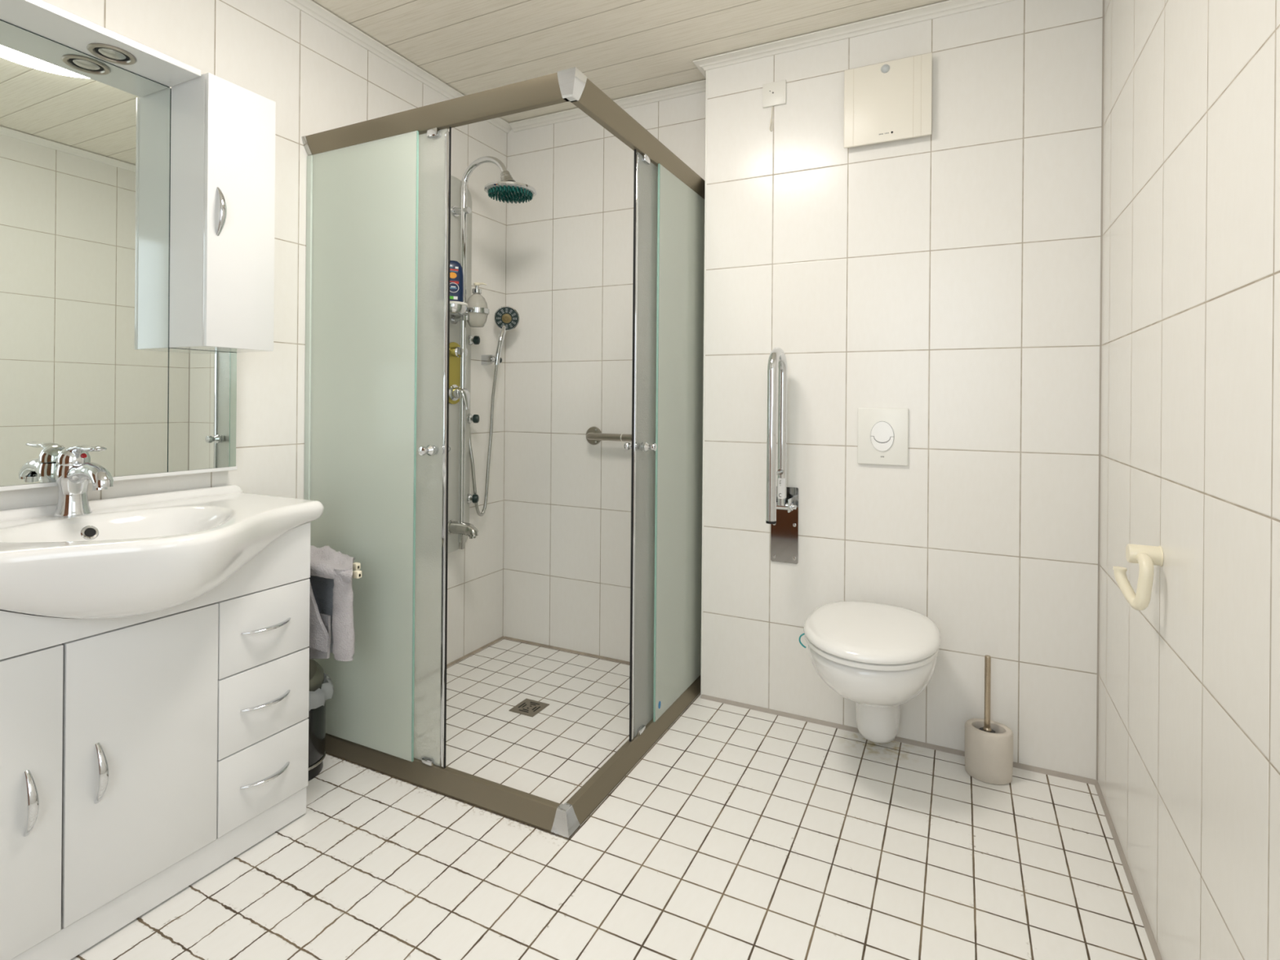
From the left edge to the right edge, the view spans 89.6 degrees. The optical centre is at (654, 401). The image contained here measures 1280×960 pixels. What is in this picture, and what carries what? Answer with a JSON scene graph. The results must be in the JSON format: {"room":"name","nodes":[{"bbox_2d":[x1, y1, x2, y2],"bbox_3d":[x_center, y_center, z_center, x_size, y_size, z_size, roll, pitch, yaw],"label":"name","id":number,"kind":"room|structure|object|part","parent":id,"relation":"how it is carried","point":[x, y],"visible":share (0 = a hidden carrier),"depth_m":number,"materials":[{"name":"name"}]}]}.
{"room":"bathroom","nodes":[
{"label":"bathroom","id":0,"kind":"room"},
{"bbox_2d":[0,0,507,664],"bbox_3d":[-1.417,-0.097,1.737,0.100,2.452,3.256,0,0,25],"label":"wall","id":1,"kind":"structure","parent":0,"point":[318,79],"depth_m":2.12,"materials":[{"name":"tile"}]},
{"bbox_2d":[0,0,237,491],"bbox_3d":[-1.369,-0.332,1.505,0.180,1.066,0.846,0,0,25],"label":"wall mirror","id":2,"kind":"object","parent":1,"relation":"attached to","point":[86,357],"visible":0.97,"depth_m":1.58,"materials":[{"name":"white mirror"}]},
{"bbox_3d":[-1.457,-0.329,1.445,0.006,1.038,0.662,0,0,25],"label":"mirror pane","id":3,"kind":"part","parent":2,"relation":"part of","materials":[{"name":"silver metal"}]},
{"bbox_2d":[86,43,137,65],"bbox_3d":[-1.323,-0.847,1.572,0.094,0.005,0.094,0,0,-30],"label":"spotlight","id":4,"kind":"object","parent":2,"relation":"on","point":[97,54],"depth_m":1.57,"materials":[{"name":"silver metal"}]},
{"bbox_3d":[-1.275,-0.327,1.827,0.005,1.038,0.180,0,0,25],"label":"mirror pane","id":5,"kind":"part","parent":2,"relation":"part of","materials":[{"name":"silver metal"}]},
{"bbox_2d":[168,72,275,352],"bbox_3d":[-1.182,-0.499,1.783,0.196,0.711,0.182,0,0,25],"label":"upper cabinet","id":6,"kind":"object","parent":1,"relation":"attached to","point":[222,215],"visible":1,"depth_m":1.72,"materials":[{"name":"white paint"}]},
{"bbox_3d":[-1.135,-0.499,1.688,0.030,0.127,0.017,0,0,25],"label":"handle","id":7,"kind":"part","parent":6,"relation":"part of","materials":[{"name":"silver metal"}]},
{"bbox_3d":[-1.127,-0.498,1.756,0.017,0.710,0.182,0,0,25],"label":"door","id":8,"kind":"part","parent":6,"relation":"part of","materials":[{"name":"white paint"}]},
{"bbox_2d":[352,562,361,578],"bbox_3d":[-1.021,0.487,1.938,0.448,0.090,0.084,0,0,25],"label":"towel rail","id":9,"kind":"object","parent":1,"relation":"attached to","point":[357,574],"visible":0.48,"depth_m":1.82,"materials":[{"name":"beige plastic"}]},
{"bbox_2d":[307,613,330,658],"bbox_3d":[-1.044,0.695,1.891,0.252,0.165,0.020,0,0,25],"label":"towel","id":10,"kind":"object","parent":9,"relation":"hanging from","point":[313,653],"visible":0.12,"depth_m":1.84,"materials":[{"name":"white fabric"}]},
{"bbox_2d":[309,575,333,652],"bbox_3d":[-1.011,0.621,1.940,0.268,0.245,0.032,0,0,25],"label":"towel","id":11,"kind":"object","parent":9,"relation":"hanging from","point":[322,588],"visible":0.17,"depth_m":1.92,"materials":[{"name":"grey fabric"}]},
{"bbox_2d":[306,545,355,661],"bbox_3d":[-0.989,0.576,1.918,0.426,0.281,0.174,0,0,25],"label":"towel","id":12,"kind":"object","parent":9,"relation":"hanging from","point":[326,562],"visible":0.53,"depth_m":1.79,"materials":[{"name":"white fabric"}]},
{"bbox_3d":[-1.034,0.488,1.981,0.354,0.021,0.018,0,0,25],"label":"arm","id":13,"kind":"part","parent":9,"relation":"part of","materials":[{"name":"beige plastic"}]},
{"bbox_3d":[-1.025,0.488,1.911,0.431,0.021,0.018,0,0,25],"label":"arm","id":14,"kind":"part","parent":9,"relation":"part of","materials":[{"name":"beige plastic"}]},
{"bbox_2d":[284,0,511,133],"bbox_3d":[-1.365,-1.307,1.662,0.040,0.031,3.156,0,0,25],"label":"trim","id":15,"kind":"structure","parent":1,"relation":"attached to","point":[309,7],"depth_m":2.38,"materials":[{"name":"white wood"}]},
{"bbox_2d":[446,635,504,667],"bbox_3d":[-0.939,1.129,2.634,0.010,0.008,1.016,0,0,25],"label":"baseboard","id":16,"kind":"structure","parent":1,"relation":"attached to","point":[502,637],"depth_m":2.90,"materials":[{"name":"tile"}]},
{"bbox_2d":[480,355,502,365],"bbox_3d":[-0.746,-0.188,2.939,0.076,0.045,0.070,0,0,25],"label":"holder","id":17,"kind":"object","parent":1,"relation":"attached to","point":[486,359],"visible":0.91,"depth_m":2.93,"materials":[{"name":"silver metal"}]},
{"bbox_2d":[447,155,536,553],"bbox_3d":[-0.689,-0.182,2.633,0.442,1.639,0.312,0,0,25],"label":"shower column","id":18,"kind":"structure","parent":1,"relation":"attached to","point":[460,528],"depth_m":2.69,"materials":[{"name":"silver metal"}]},
{"bbox_3d":[-0.843,-0.118,2.707,0.005,0.260,0.094,0,0,25],"label":"valve plate","id":19,"kind":"part","parent":18,"relation":"part of","materials":[{"name":"gold metal"}]},
{"bbox_2d":[449,260,463,302],"bbox_3d":[-0.809,-0.468,2.586,0.087,0.194,0.045,0,0,-29],"label":"shampoo bottle","id":20,"kind":"object","parent":18,"relation":"on","point":[456,274],"visible":0.57,"depth_m":2.57,"materials":[{"name":"blue plastic"}]},
{"bbox_3d":[-0.810,-0.366,2.587,0.112,0.036,0.112,0,0,25],"label":"soap dish","id":21,"kind":"part","parent":18,"relation":"part of","materials":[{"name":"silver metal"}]},
{"bbox_3d":[-0.815,-0.205,2.694,0.058,0.049,0.046,0,0,25],"label":"diverter knob","id":22,"kind":"part","parent":18,"relation":"part of","materials":[{"name":"silver metal"}]},
{"bbox_3d":[-0.805,-0.018,2.688,0.080,0.105,0.068,0,0,25],"label":"mixer lever","id":23,"kind":"part","parent":18,"relation":"part of","materials":[{"name":"silver metal"}]},
{"bbox_3d":[-0.867,-0.155,2.718,0.048,1.458,0.284,0,0,25],"label":"panel","id":24,"kind":"part","parent":18,"relation":"part of","materials":[{"name":"silver metal"}]},
{"bbox_3d":[-0.789,0.531,2.678,0.137,0.070,0.064,0,0,25],"label":"bath spout","id":25,"kind":"part","parent":18,"relation":"part of","materials":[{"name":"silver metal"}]},
{"bbox_2d":[466,282,488,327],"bbox_3d":[-0.746,-0.407,2.709,0.093,0.186,0.093,0,0,25],"label":"soap dispenser","id":26,"kind":"object","parent":18,"relation":"attached to","point":[476,300],"visible":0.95,"depth_m":2.68,"materials":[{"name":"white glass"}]},
{"bbox_3d":[-0.694,-0.926,2.639,0.242,0.153,0.025,0,0,25],"label":"shower arm","id":27,"kind":"part","parent":18,"relation":"part of","materials":[{"name":"silver metal"}]},
{"bbox_3d":[-0.576,-0.837,2.583,0.182,0.004,0.182,0,0,25],"label":"spray plate","id":28,"kind":"part","parent":18,"relation":"part of","materials":[{"name":"teal plastic"}]},
{"bbox_2d":[502,91,705,662],"bbox_3d":[-0.206,-0.087,2.908,1.078,2.452,0.100,0,0,25],"label":"wall","id":29,"kind":"structure","parent":0,"point":[570,247],"depth_m":2.93,"materials":[{"name":"tile"}]},
{"bbox_2d":[503,635,629,664],"bbox_3d":[-0.267,1.135,2.871,1.000,0.008,0.010,0,0,25],"label":"baseboard","id":30,"kind":"structure","parent":29,"relation":"attached to","point":[504,637],"depth_m":2.93,"materials":[{"name":"plastic"}]},
{"bbox_2d":[508,80,706,132],"bbox_3d":[-0.226,-1.298,2.845,0.998,0.031,0.040,0,0,25],"label":"trim","id":31,"kind":"structure","parent":29,"relation":"attached to","point":[699,86],"depth_m":2.79,"materials":[{"name":"white"}]},
{"bbox_2d":[586,426,631,444],"bbox_3d":[-0.064,0.155,2.741,0.570,0.082,0.078,0,0,25],"label":"grab rail","id":32,"kind":"object","parent":29,"relation":"attached to","point":[594,435],"visible":0.45,"depth_m":2.78,"materials":[{"name":"silver metal"}]},
{"bbox_3d":[-0.067,0.155,2.736,0.519,0.031,0.066,0,0,25],"label":"rail","id":33,"kind":"part","parent":32,"relation":"part of","materials":[{"name":"silver metal"}]},
{"bbox_2d":[71,638,1155,959],"bbox_3d":[-0.340,1.188,1.164,2.557,0.100,3.356,0,0,25],"label":"floor","id":34,"kind":"structure","parent":0,"point":[740,833],"depth_m":1.61,"materials":[{"name":"tile"}]},
{"bbox_2d":[0,521,310,959],"bbox_3d":[-1.273,0.729,1.462,0.406,0.803,0.828,0,0,25],"label":"vanity cabinet","id":35,"kind":"object","parent":34,"relation":"on","point":[141,755],"visible":0.95,"depth_m":1.40,"materials":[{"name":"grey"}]},
{"bbox_3d":[-1.184,0.767,1.223,0.033,0.125,0.017,0,0,25],"label":"handle","id":36,"kind":"part","parent":35,"relation":"part of","materials":[{"name":"silver metal"}]},
{"bbox_3d":[-1.246,0.766,1.152,0.020,0.566,0.292,0,0,25],"label":"door","id":37,"kind":"part","parent":35,"relation":"part of","materials":[{"name":"white paint"}]},
{"bbox_3d":[-1.137,0.767,1.323,0.033,0.125,0.017,0,0,25],"label":"handle","id":38,"kind":"part","parent":35,"relation":"part of","materials":[{"name":"silver metal"}]},
{"bbox_3d":[-1.119,0.767,1.419,0.020,0.566,0.292,0,0,25],"label":"door","id":39,"kind":"part","parent":35,"relation":"part of","materials":[{"name":"white paint"}]},
{"bbox_2d":[0,484,324,618],"bbox_3d":[-1.189,0.352,1.429,0.577,0.205,0.878,0,0,25],"label":"washbasin","id":40,"kind":"object","parent":35,"relation":"in","point":[146,553],"visible":0.98,"depth_m":1.34,"materials":[{"name":"white ceramic"}]},
{"bbox_2d":[53,444,113,517],"bbox_3d":[-1.321,0.185,1.499,0.186,0.168,0.069,0,0,25],"label":"faucet","id":41,"kind":"object","parent":40,"relation":"on","point":[74,470],"visible":1,"depth_m":1.50,"materials":[{"name":"silver metal"}]},
{"bbox_3d":[-1.330,0.126,1.504,0.156,0.050,0.062,0,0,25],"label":"lever","id":42,"kind":"part","parent":41,"relation":"part of","materials":[{"name":"silver metal"}]},
{"bbox_3d":[-1.305,0.173,1.491,0.150,0.062,0.044,0,0,25],"label":"spout","id":43,"kind":"part","parent":41,"relation":"part of","materials":[{"name":"silver metal"}]},
{"bbox_3d":[-1.005,0.960,1.660,0.020,0.184,0.238,0,0,25],"label":"drawer","id":44,"kind":"part","parent":35,"relation":"part of","materials":[{"name":"white paint"}]},
{"bbox_3d":[-1.004,0.769,1.660,0.020,0.191,0.238,0,0,25],"label":"drawer","id":45,"kind":"part","parent":35,"relation":"part of","materials":[{"name":"white paint"}]},
{"bbox_3d":[-1.002,0.578,1.660,0.020,0.185,0.238,0,0,25],"label":"drawer","id":46,"kind":"part","parent":35,"relation":"part of","materials":[{"name":"white paint"}]},
{"bbox_3d":[-0.983,0.958,1.646,0.038,0.009,0.131,0,0,25],"label":"handle","id":47,"kind":"part","parent":35,"relation":"part of","materials":[{"name":"silver metal"}]},
{"bbox_3d":[-0.982,0.767,1.646,0.038,0.009,0.131,0,0,25],"label":"handle","id":48,"kind":"part","parent":35,"relation":"part of","materials":[{"name":"silver metal"}]},
{"bbox_3d":[-0.980,0.576,1.646,0.038,0.009,0.131,0,0,25],"label":"handle","id":49,"kind":"part","parent":35,"relation":"part of","materials":[{"name":"silver metal"}]},
{"bbox_2d":[306,658,333,781],"bbox_3d":[-1.097,0.963,1.958,0.223,0.337,0.220,0,0,25],"label":"pedal bin","id":50,"kind":"object","parent":34,"relation":"on","point":[321,689],"visible":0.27,"depth_m":1.94,"materials":[{"name":"black plastic"}]},
{"bbox_3d":[-1.099,0.846,1.970,0.156,0.102,0.159,0,0,25],"label":"lid","id":51,"kind":"part","parent":50,"relation":"part of","materials":[{"name":"grey metal"}]},
{"bbox_2d":[301,66,705,839],"bbox_3d":[-0.460,0.133,2.372,1.083,2.007,1.081,0,0,25],"label":"shower enclosure","id":52,"kind":"object","parent":34,"relation":"on","point":[377,448],"visible":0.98,"depth_m":2.04,"materials":[{"name":"glass"}]},
{"bbox_3d":[-0.938,0.134,2.048,0.476,1.903,0.006,0,0,25],"label":"fixed panel","id":53,"kind":"part","parent":52,"relation":"part of","materials":[{"name":"green glass"}]},
{"bbox_3d":[-0.856,0.135,2.024,0.519,1.893,0.005,0,0,25],"label":"sliding door","id":54,"kind":"part","parent":52,"relation":"part of","materials":[{"name":"clear glass"}]},
{"bbox_3d":[-0.656,0.145,1.929,0.031,0.031,0.113,0,0,25],"label":"door knob","id":55,"kind":"part","parent":52,"relation":"part of","materials":[{"name":"silver metal"}]},
{"bbox_3d":[-0.688,-0.842,1.931,0.998,0.057,0.048,0,0,25],"label":"rail","id":56,"kind":"part","parent":52,"relation":"part of","materials":[{"name":"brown metal"}]},
{"bbox_3d":[-0.704,1.110,1.932,0.998,0.050,0.046,0,0,25],"label":"rail","id":57,"kind":"part","parent":52,"relation":"part of","materials":[{"name":"brown metal"}]},
{"bbox_2d":[469,306,519,516],"bbox_3d":[-0.736,0.039,2.923,0.234,0.953,0.078,0,0,-37],"label":"shower","id":58,"kind":"object","parent":52,"relation":"in","point":[505,317],"visible":0.98,"depth_m":2.93,"materials":[{"name":"silver metal"}]},
{"bbox_3d":[-0.697,-0.278,2.959,0.033,0.229,0.097,0,0,25],"label":"handle","id":59,"kind":"part","parent":58,"relation":"part of","materials":[{"name":"silver metal"}]},
{"bbox_3d":[-0.004,1.116,2.188,0.046,0.050,1.014,0,0,25],"label":"rail","id":60,"kind":"part","parent":52,"relation":"part of","materials":[{"name":"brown metal"}]},
{"bbox_3d":[0.013,-0.837,2.188,0.048,0.057,1.014,0,0,25],"label":"rail","id":61,"kind":"part","parent":52,"relation":"part of","materials":[{"name":"brown metal"}]},
{"bbox_3d":[-0.045,0.148,2.115,0.113,0.031,0.031,0,0,25],"label":"door knob","id":62,"kind":"part","parent":52,"relation":"part of","materials":[{"name":"silver metal"}]},
{"bbox_3d":[0.053,0.143,2.323,0.005,1.893,0.540,0,0,25],"label":"sliding door","id":63,"kind":"part","parent":52,"relation":"part of","materials":[{"name":"clear glass"}]},
{"bbox_3d":[0.116,0.142,2.422,0.006,1.903,0.493,0,0,25],"label":"fixed panel","id":64,"kind":"part","parent":52,"relation":"part of","materials":[{"name":"green glass"}]},
{"bbox_2d":[508,698,549,716],"bbox_3d":[-0.463,1.135,2.390,0.107,0.003,0.107,0,0,25],"label":"floor drain","id":65,"kind":"object","parent":34,"relation":"on","point":[527,707],"visible":1,"depth_m":2.39,"materials":[{"name":"silver metal"}]},
{"bbox_2d":[964,654,1013,785],"bbox_3d":[1.028,0.966,1.980,0.133,0.366,0.107,0,0,25],"label":"toilet brush","id":66,"kind":"object","parent":34,"relation":"on","point":[988,744],"visible":1,"depth_m":1.95,"materials":[{"name":"white ceramic"}]},
{"bbox_3d":[1.025,0.900,1.982,0.024,0.234,0.024,0,0,25],"label":"handle","id":67,"kind":"part","parent":66,"relation":"part of","materials":[{"name":"metal"}]},
{"bbox_2d":[311,0,948,123],"bbox_3d":[-0.318,-1.364,1.164,2.557,0.100,3.356,0,0,25],"label":"ceiling","id":68,"kind":"structure","parent":0,"point":[626,48],"depth_m":2.29,"materials":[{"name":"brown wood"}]},
{"bbox_2d":[702,0,1102,779],"bbox_3d":[0.824,-0.078,2.331,1.279,2.452,0.256,0,0,25],"label":"wall","id":69,"kind":"structure","parent":0,"point":[950,276],"depth_m":2.14,"materials":[{"name":"tile"}]},
{"bbox_2d":[700,70,707,697],"bbox_3d":[0.195,-0.069,2.492,0.008,2.422,0.008,0,0,25],"label":"trim","id":70,"kind":"structure","parent":69,"relation":"attached to","point":[706,91],"depth_m":2.49,"materials":[{"name":"white plastic"}]},
{"bbox_2d":[762,79,786,107],"bbox_3d":[0.442,-1.131,2.370,0.087,0.087,0.009,0,0,25],"label":"cover plate","id":71,"kind":"object","parent":69,"relation":"attached to","point":[774,94],"visible":1,"depth_m":2.37,"materials":[{"name":"white plastic"}]},
{"bbox_2d":[769,106,773,131],"bbox_3d":[0.431,-1.041,2.376,0.012,0.091,0.006,0,0,14],"label":"cord","id":72,"kind":"object","parent":71,"relation":"hanging from","point":[771,122],"visible":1,"depth_m":2.37,"materials":[{"name":"beige plastic"}]},
{"bbox_2d":[765,346,798,564],"bbox_3d":[0.434,0.200,2.254,0.103,0.775,0.217,0,0,25],"label":"rail","id":73,"kind":"object","parent":69,"relation":"attached to","point":[782,500],"visible":1,"depth_m":2.28,"materials":[{"name":"silver metal"}]},
{"bbox_3d":[0.476,0.450,2.350,0.100,0.276,0.006,0,0,25],"label":"wall plate","id":74,"kind":"part","parent":73,"relation":"part of","materials":[{"name":"silver metal"}]},
{"bbox_2d":[693,0,1015,78],"bbox_3d":[0.768,-1.289,2.285,1.279,0.031,0.196,0,0,25],"label":"trim","id":75,"kind":"structure","parent":69,"relation":"attached to","point":[949,7],"depth_m":2.24,"materials":[{"name":"white"}]},
{"bbox_2d":[803,600,941,742],"bbox_3d":[0.662,0.886,1.968,0.388,0.430,0.531,0,0,25],"label":"toilet","id":76,"kind":"object","parent":69,"relation":"attached to","point":[877,657],"visible":1,"depth_m":1.82,"materials":[{"name":"white ceramic"}]},
{"bbox_2d":[799,633,805,648],"bbox_3d":[0.466,0.739,1.994,0.034,0.043,0.023,0,0,25],"label":"air freshener","id":77,"kind":"object","parent":76,"relation":"hanging from","point":[801,635],"visible":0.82,"depth_m":1.99,"materials":[{"name":"teal plastic"}]},
{"bbox_3d":[0.652,0.713,1.943,0.380,0.016,0.467,0,0,25],"label":"seat","id":78,"kind":"part","parent":76,"relation":"part of","materials":[{"name":"white plastic"}]},
{"bbox_3d":[0.654,0.687,1.947,0.388,0.032,0.484,0,0,25],"label":"lid","id":79,"kind":"part","parent":76,"relation":"part of","materials":[{"name":"white plastic"}]},
{"bbox_3d":[0.665,0.912,1.975,0.366,0.377,0.515,0,0,25],"label":"bowl","id":80,"kind":"part","parent":76,"relation":"part of","materials":[{"name":"white ceramic"}]},
{"bbox_2d":[857,408,908,466],"bbox_3d":[0.780,0.120,2.201,0.164,0.194,0.014,0,0,25],"label":"flush plate","id":81,"kind":"object","parent":69,"relation":"attached to","point":[882,433],"visible":1,"depth_m":2.19,"materials":[{"name":"white plastic"}]},
{"bbox_2d":[843,52,932,148],"bbox_3d":[0.790,-1.014,2.187,0.281,0.270,0.041,0,0,25],"label":"fan","id":82,"kind":"object","parent":69,"relation":"attached to","point":[891,100],"visible":1,"depth_m":2.17,"materials":[{"name":"white plastic"}]},
{"bbox_2d":[700,694,1097,785],"bbox_3d":[0.757,1.142,2.210,1.276,0.011,0.012,0,0,25],"label":"baseboard","id":83,"kind":"structure","parent":69,"relation":"attached to","point":[1020,766],"depth_m":2.17,"materials":[{"name":"grey tile"}]},
{"bbox_2d":[1096,0,1104,780],"bbox_3d":[1.344,-0.065,1.940,0.004,2.410,0.004,0,0,25],"label":"trim","id":84,"kind":"structure","parent":69,"relation":"attached to","point":[1103,20],"depth_m":1.94,"materials":[{"name":"grey plastic"}]},
{"bbox_2d":[1097,0,1279,959],"bbox_3d":[0.802,-0.078,0.681,0.100,2.452,3.256,0,0,25],"label":"wall","id":85,"kind":"structure","parent":0,"point":[1188,727],"depth_m":1.17,"materials":[{"name":"tile"}]},
{"bbox_2d":[1094,782,1162,959],"bbox_3d":[0.684,1.142,0.583,0.010,0.009,2.988,0,0,25],"label":"baseboard","id":86,"kind":"structure","parent":85,"relation":"attached to","point":[1147,926],"depth_m":1.54,"materials":[{"name":"grey plastic"}]},
{"bbox_2d":[1112,543,1164,610],"bbox_3d":[1.014,0.368,1.346,0.082,0.131,0.086,0,0,25],"label":"robe hook","id":87,"kind":"object","parent":85,"relation":"attached to","point":[1147,556],"visible":1,"depth_m":1.34,"materials":[{"name":"beige plastic"}]},
{"bbox_3d":[1.011,0.374,1.349,0.044,0.118,0.088,0,0,-3],"label":"hook arm","id":88,"kind":"part","parent":87,"relation":"part of","materials":[{"name":"beige plastic"}]}
]}

